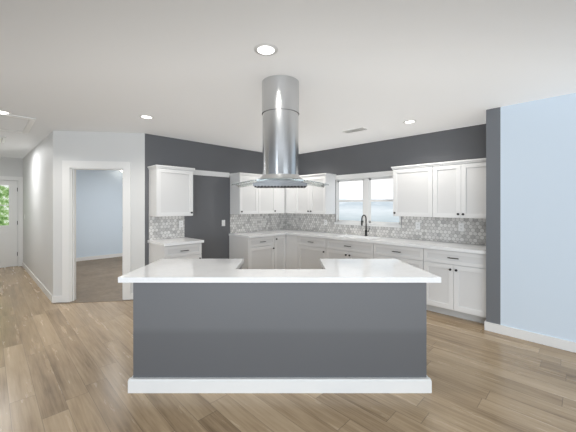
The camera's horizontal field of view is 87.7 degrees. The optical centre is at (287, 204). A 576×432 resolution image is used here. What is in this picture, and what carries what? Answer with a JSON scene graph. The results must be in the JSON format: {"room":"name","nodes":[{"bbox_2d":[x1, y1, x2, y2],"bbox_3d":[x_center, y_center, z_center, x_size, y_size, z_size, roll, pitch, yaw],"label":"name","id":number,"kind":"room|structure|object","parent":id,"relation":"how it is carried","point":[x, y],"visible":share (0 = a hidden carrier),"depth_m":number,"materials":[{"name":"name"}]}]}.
{"room":"kitchen","nodes":[
{"label":"kitchen","id":0,"kind":"room"},
{"bbox_2d":[0,157,22,180],"bbox_3d":[-6.888,0.175,6.895,0.120,2.596,1.500,0,0,45],"label":"wall","id":1,"kind":"structure","parent":0,"point":[12,167],"depth_m":7.13,"materials":[{"name":"white paint"}]},
{"bbox_2d":[0,180,17,267],"bbox_3d":[-6.826,0.443,6.908,0.090,2.051,0.897,0,0,45],"label":"front door","id":2,"kind":"structure","parent":1,"relation":"in","point":[8,223],"depth_m":7.12,"materials":[{"name":"white paint"}]},
{"bbox_2d":[0,176,22,265],"bbox_3d":[-6.802,0.398,6.884,0.018,2.150,1.085,0,0,45],"label":"door frame","id":3,"kind":"structure","parent":1,"relation":"attached to","point":[20,219],"depth_m":7.23,"materials":[{"name":"white paint"}]},
{"bbox_2d":[23,131,52,294],"bbox_3d":[-4.945,0.175,5.942,3.981,2.596,0.120,0,0,44],"label":"wall","id":4,"kind":"structure","parent":0,"point":[38,210],"depth_m":5.45,"materials":[{"name":"white paint"}]},
{"bbox_2d":[22,262,52,301],"bbox_3d":[-4.991,1.423,5.893,3.981,0.100,0.014,0,0,44],"label":"baseboard","id":5,"kind":"structure","parent":4,"relation":"attached to","point":[47,293],"depth_m":5.44,"materials":[{"name":"white paint"}]},
{"bbox_2d":[51,257,132,303],"bbox_3d":[-3.420,1.471,6.683,4.548,0.004,3.301,0,0,45],"label":"floor","id":6,"kind":"structure","parent":0,"point":[96,280],"depth_m":5.76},
{"bbox_2d":[53,131,144,295],"bbox_3d":[-2.904,0.175,4.676,1.310,2.596,0.120,0,0,-8],"label":"wall","id":7,"kind":"structure","parent":0,"point":[93,146],"depth_m":4.62,"materials":[{"name":"white paint"}]},
{"bbox_2d":[52,293,132,302],"bbox_3d":[-2.895,1.423,4.610,1.310,0.100,0.014,0,0,-8],"label":"baseboard","id":8,"kind":"structure","parent":7,"relation":"attached to","point":[55,299],"depth_m":4.52,"materials":[{"name":"white paint"}]},
{"bbox_2d":[62,160,130,301],"bbox_3d":[-2.939,0.401,4.671,0.970,2.145,0.156,0,0,-8],"label":"door frame","id":9,"kind":"structure","parent":7,"relation":"attached to","point":[69,168],"depth_m":4.60,"materials":[{"name":"white paint"}]},
{"bbox_2d":[76,170,121,257],"bbox_3d":[-4.994,0.175,8.410,0.120,2.596,3.320,0,0,45],"label":"wall","id":10,"kind":"structure","parent":0,"point":[98,212],"depth_m":8.16,"materials":[{"name":"blue paint"}]},
{"bbox_2d":[76,253,121,261],"bbox_3d":[-4.971,1.423,8.338,0.014,0.100,3.150,0,0,45],"label":"baseboard","id":11,"kind":"structure","parent":10,"relation":"attached to","point":[98,257],"depth_m":8.15,"materials":[{"name":"white paint"}]},
{"bbox_2d":[145,134,279,265],"bbox_3d":[-1.187,0.175,5.854,0.120,2.596,3.120,0,0,45],"label":"wall","id":12,"kind":"structure","parent":0,"point":[211,203],"depth_m":5.47,"materials":[{"name":"grey paint"}]},
{"bbox_2d":[149,216,183,239],"bbox_3d":[-1.993,0.365,4.955,0.006,0.371,0.590,0,0,45],"label":"tile backsplash","id":13,"kind":"structure","parent":12,"relation":"attached to","point":[168,226],"depth_m":4.93,"materials":[{"name":"tile"}]},
{"bbox_2d":[148,165,194,216],"bbox_3d":[-1.872,-0.213,4.835,0.345,0.783,0.630,0,0,45],"label":"upper cabinet","id":14,"kind":"object","parent":12,"relation":"attached to","point":[170,190],"visible":1,"depth_m":4.70,"materials":[{"name":"white wood"}]},
{"bbox_2d":[193,170,228,176],"bbox_3d":[-1.449,-0.577,5.490,0.017,0.090,0.885,0,0,45],"label":"valance","id":15,"kind":"object","parent":12,"relation":"attached to","point":[210,173],"visible":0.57,"depth_m":5.50,"materials":[{"name":"white wood"}]},
{"bbox_2d":[229,172,260,213],"bbox_3d":[-0.832,-0.203,5.895,0.317,0.762,0.511,0,0,45],"label":"upper cabinet","id":16,"kind":"object","parent":12,"relation":"attached to","point":[243,200],"depth_m":5.75,"materials":[{"name":"white wood"}]},
{"bbox_2d":[230,213,284,232],"bbox_3d":[-0.591,0.365,6.358,0.008,0.371,1.505,0,0,45],"label":"tile backsplash","id":17,"kind":"structure","parent":12,"relation":"attached to","point":[239,223],"depth_m":6.27,"materials":[{"name":"tile"}]},
{"bbox_2d":[261,188,272,213],"bbox_3d":[-0.552,-0.203,6.176,0.317,0.762,0.526,0,0,45],"label":"upper cabinet","id":18,"kind":"object","parent":12,"relation":"attached to","point":[266,193],"depth_m":6.09,"materials":[{"name":"white wood"}]},
{"bbox_2d":[273,188,284,213],"bbox_3d":[-0.291,-0.203,6.438,0.317,0.762,0.336,0,0,45],"label":"upper cabinet","id":19,"kind":"object","parent":12,"relation":"attached to","point":[278,193],"depth_m":6.33,"materials":[{"name":"white wood"}]},
{"bbox_2d":[0,266,575,431],"bbox_3d":[-1.868,1.523,3.453,12.090,0.100,7.720,0,0,45],"label":"floor","id":20,"kind":"structure","parent":0,"point":[66,367],"depth_m":2.34,"materials":[{"name":"brown wood"}]},
{"bbox_2d":[148,237,203,263],"bbox_3d":[-1.770,1.013,4.733,0.632,0.920,0.630,0,0,45],"label":"base cabinet","id":21,"kind":"object","parent":20,"relation":"on","point":[179,248],"visible":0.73,"depth_m":4.56,"materials":[{"name":"white wood"}]},
{"bbox_2d":[229,237,276,268],"bbox_3d":[-0.678,1.033,5.852,0.597,0.880,0.703,0,0,45],"label":"base cabinet","id":22,"kind":"object","parent":20,"relation":"on","point":[256,252],"depth_m":5.62,"materials":[{"name":"white wood"}]},
{"bbox_2d":[229,230,284,236],"bbox_3d":[-0.594,0.573,5.911,0.632,0.040,0.930,0,0,45],"label":"countertop","id":23,"kind":"structure","parent":22,"relation":"on","point":[263,233],"depth_m":5.76,"materials":[{"name":"white stone"}]},
{"bbox_2d":[128,283,431,392],"bbox_3d":[-0.064,1.033,2.704,2.379,0.880,0.713,0,0,0],"label":"kitchen island","id":24,"kind":"object","parent":20,"relation":"on","point":[232,326],"depth_m":2.38,"materials":[{"name":"grey paint"}]},
{"bbox_2d":[118,259,440,282],"bbox_3d":[-0.065,0.573,2.691,2.470,0.040,0.800,0,0,0],"label":"island countertop","id":25,"kind":"structure","parent":24,"relation":"on","point":[162,270],"depth_m":2.42,"materials":[{"name":"white stone"}]},
{"bbox_2d":[277,237,284,268],"bbox_3d":[-0.385,1.033,6.145,0.597,0.880,0.374,0,0,45],"label":"base cabinet","id":26,"kind":"object","parent":20,"relation":"on","point":[280,240],"depth_m":5.98,"materials":[{"name":"white wood"}]},
{"bbox_2d":[285,233,300,268],"bbox_3d":[0.281,1.033,6.122,0.416,0.880,0.659,0,0,45],"label":"base cabinet","id":27,"kind":"object","parent":20,"relation":"on","point":[292,242],"depth_m":5.94,"materials":[{"name":"white wood"}]},
{"bbox_2d":[301,237,328,268],"bbox_3d":[0.670,1.033,5.778,0.744,0.880,0.597,0,0,45],"label":"base cabinet","id":28,"kind":"object","parent":20,"relation":"on","point":[313,249],"depth_m":5.57,"materials":[{"name":"white wood"}]},
{"bbox_2d":[329,241,376,258],"bbox_3d":[1.219,1.033,5.230,1.057,0.880,0.597,0,0,45],"label":"base cabinet","id":29,"kind":"object","parent":20,"relation":"on","point":[337,249],"depth_m":4.97,"materials":[{"name":"white wood"}]},
{"bbox_2d":[377,245,428,309],"bbox_3d":[1.818,1.033,4.632,0.883,0.880,0.597,0,0,45],"label":"base cabinet","id":30,"kind":"object","parent":20,"relation":"on","point":[419,258],"depth_m":4.31,"materials":[{"name":"white wood"}]},
{"bbox_2d":[429,249,485,323],"bbox_3d":[2.333,1.033,4.118,0.819,0.880,0.597,0,0,45],"label":"base cabinet","id":31,"kind":"object","parent":20,"relation":"on","point":[459,290],"depth_m":3.85,"materials":[{"name":"white wood"}]},
{"bbox_2d":[269,229,485,252],"bbox_3d":[1.172,0.573,5.252,4.064,0.040,0.632,0,0,45],"label":"countertop","id":32,"kind":"structure","parent":31,"relation":"on","point":[453,247],"depth_m":4.55,"materials":[{"name":"white stone"}]},
{"bbox_2d":[361,215,369,235],"bbox_3d":[1.367,0.361,5.297,0.103,0.382,0.183,0,0,45],"label":"faucet","id":33,"kind":"object","parent":32,"relation":"on","point":[366,231],"visible":1,"depth_m":5.34,"materials":[{"name":"black metal"}]},
{"bbox_2d":[0,0,575,158],"bbox_3d":[-1.868,-1.183,3.453,12.090,0.120,7.720,0,0,45],"label":"ceiling","id":34,"kind":"structure","parent":0,"point":[201,70],"depth_m":2.40,"materials":[{"name":"paint"}]},
{"bbox_2d":[0,137,5,142],"bbox_3d":[-5.026,-1.117,5.037,0.600,0.013,0.400,0,0,45],"label":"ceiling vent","id":35,"kind":"object","parent":34,"relation":"in","point":[2,139],"visible":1,"depth_m":5.09,"materials":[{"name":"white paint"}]},
{"bbox_2d":[0,113,35,133],"bbox_3d":[-3.883,-1.116,4.059,1.100,0.014,0.630,0,0,45],"label":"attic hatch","id":36,"kind":"structure","parent":34,"relation":"attached to","point":[15,123],"depth_m":4.11,"materials":[{"name":"white paint"}]},
{"bbox_2d":[139,115,153,118],"bbox_3d":[-1.801,-1.120,3.824,0.176,0.006,0.176,0,0,45],"label":"recessed light","id":37,"kind":"object","parent":34,"relation":"in","point":[146,116],"visible":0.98,"depth_m":3.80,"materials":[{"name":"white paint"}]},
{"bbox_2d":[254,43,277,55],"bbox_3d":[-0.159,-1.120,2.171,0.176,0.006,0.176,0,0,45],"label":"recessed light","id":38,"kind":"object","parent":34,"relation":"in","point":[264,48],"visible":1,"depth_m":2.16,"materials":[{"name":"white paint"}]},
{"bbox_2d":[232,75,328,187],"bbox_3d":[-0.068,-0.638,2.760,0.830,0.970,0.500,0,0,0],"label":"range hood","id":39,"kind":"object","parent":34,"relation":"hanging from","point":[280,104],"visible":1,"depth_m":2.61,"materials":[{"name":"silver metal"}]},
{"bbox_2d":[342,127,366,132],"bbox_3d":[0.999,-1.117,4.491,0.340,0.013,0.150,0,0,45],"label":"ceiling vent","id":40,"kind":"object","parent":34,"relation":"in","point":[355,130],"visible":1,"depth_m":4.48,"materials":[{"name":"white metal"}]},
{"bbox_2d":[403,120,416,122],"bbox_3d":[1.643,-1.120,4.046,0.176,0.006,0.176,0,0,45],"label":"recessed light","id":41,"kind":"object","parent":34,"relation":"in","point":[409,121],"visible":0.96,"depth_m":4.03,"materials":[{"name":"white paint"}]},
{"bbox_2d":[292,124,485,244],"bbox_3d":[1.397,0.175,5.563,4.190,2.596,0.120,0,0,45],"label":"wall","id":42,"kind":"structure","parent":0,"point":[464,143],"depth_m":5.03,"materials":[{"name":"grey paint"}]},
{"bbox_2d":[285,188,296,213],"bbox_3d":[0.192,-0.203,6.453,0.336,0.762,0.317,0,0,45],"label":"upper cabinet","id":43,"kind":"object","parent":42,"relation":"attached to","point":[290,193],"depth_m":6.35,"materials":[{"name":"white wood"}]},
{"bbox_2d":[297,173,334,213],"bbox_3d":[0.548,-0.203,6.098,0.790,0.762,0.317,0,0,45],"label":"upper cabinet","id":44,"kind":"object","parent":42,"relation":"attached to","point":[308,199],"depth_m":5.89,"materials":[{"name":"white wood"}]},
{"bbox_2d":[334,171,401,227],"bbox_3d":[1.443,-0.102,5.488,1.340,0.960,0.160,0,0,45],"label":"window unit","id":45,"kind":"structure","parent":42,"relation":"in","point":[371,198],"depth_m":5.45,"materials":[{"name":"white glass"}]},
{"bbox_2d":[285,213,485,244],"bbox_3d":[1.393,0.365,5.475,4.064,0.371,0.006,0,0,45],"label":"tile backsplash","id":46,"kind":"structure","parent":42,"relation":"attached to","point":[442,229],"depth_m":4.84,"materials":[{"name":"tile"}]},
{"bbox_2d":[416,222,419,229],"bbox_3d":[2.072,0.333,4.787,0.072,0.116,0.008,0,0,45],"label":"electrical outlet","id":47,"kind":"object","parent":46,"relation":"attached to","point":[418,225],"visible":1,"depth_m":4.78,"materials":[{"name":"white plastic"}]},
{"bbox_2d":[458,223,463,230],"bbox_3d":[2.510,0.323,4.349,0.072,0.116,0.008,0,0,45],"label":"electrical outlet","id":48,"kind":"object","parent":46,"relation":"attached to","point":[460,226],"visible":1,"depth_m":4.35,"materials":[{"name":"white plastic"}]},
{"bbox_2d":[391,162,438,216],"bbox_3d":[2.010,-0.203,4.638,0.660,0.762,0.317,0,0,45],"label":"upper cabinet","id":49,"kind":"object","parent":42,"relation":"attached to","point":[415,188],"depth_m":4.51,"materials":[{"name":"white wood"}]},
{"bbox_2d":[439,158,485,217],"bbox_3d":[2.439,-0.203,4.209,0.798,0.762,0.317,0,0,45],"label":"upper cabinet","id":50,"kind":"object","parent":42,"relation":"attached to","point":[452,189],"depth_m":4.05,"materials":[{"name":"white wood"}]},
{"bbox_2d":[486,107,499,324],"bbox_3d":[2.679,0.175,3.782,0.140,2.596,0.830,0,0,45],"label":"wall","id":51,"kind":"structure","parent":0,"point":[493,215],"depth_m":3.49,"materials":[{"name":"grey paint"}]},
{"bbox_2d":[500,93,575,341],"bbox_3d":[3.535,0.175,2.425,2.990,2.596,0.120,0,0,45],"label":"wall","id":52,"kind":"structure","parent":0,"point":[538,216],"depth_m":3.19,"materials":[{"name":"blue paint"}]},
{"bbox_2d":[484,320,575,352],"bbox_3d":[3.455,1.423,2.453,3.144,0.100,0.074,0,0,45],"label":"baseboard","id":53,"kind":"structure","parent":52,"relation":"attached to","point":[562,344],"depth_m":3.23,"materials":[{"name":"white paint"}]}
]}

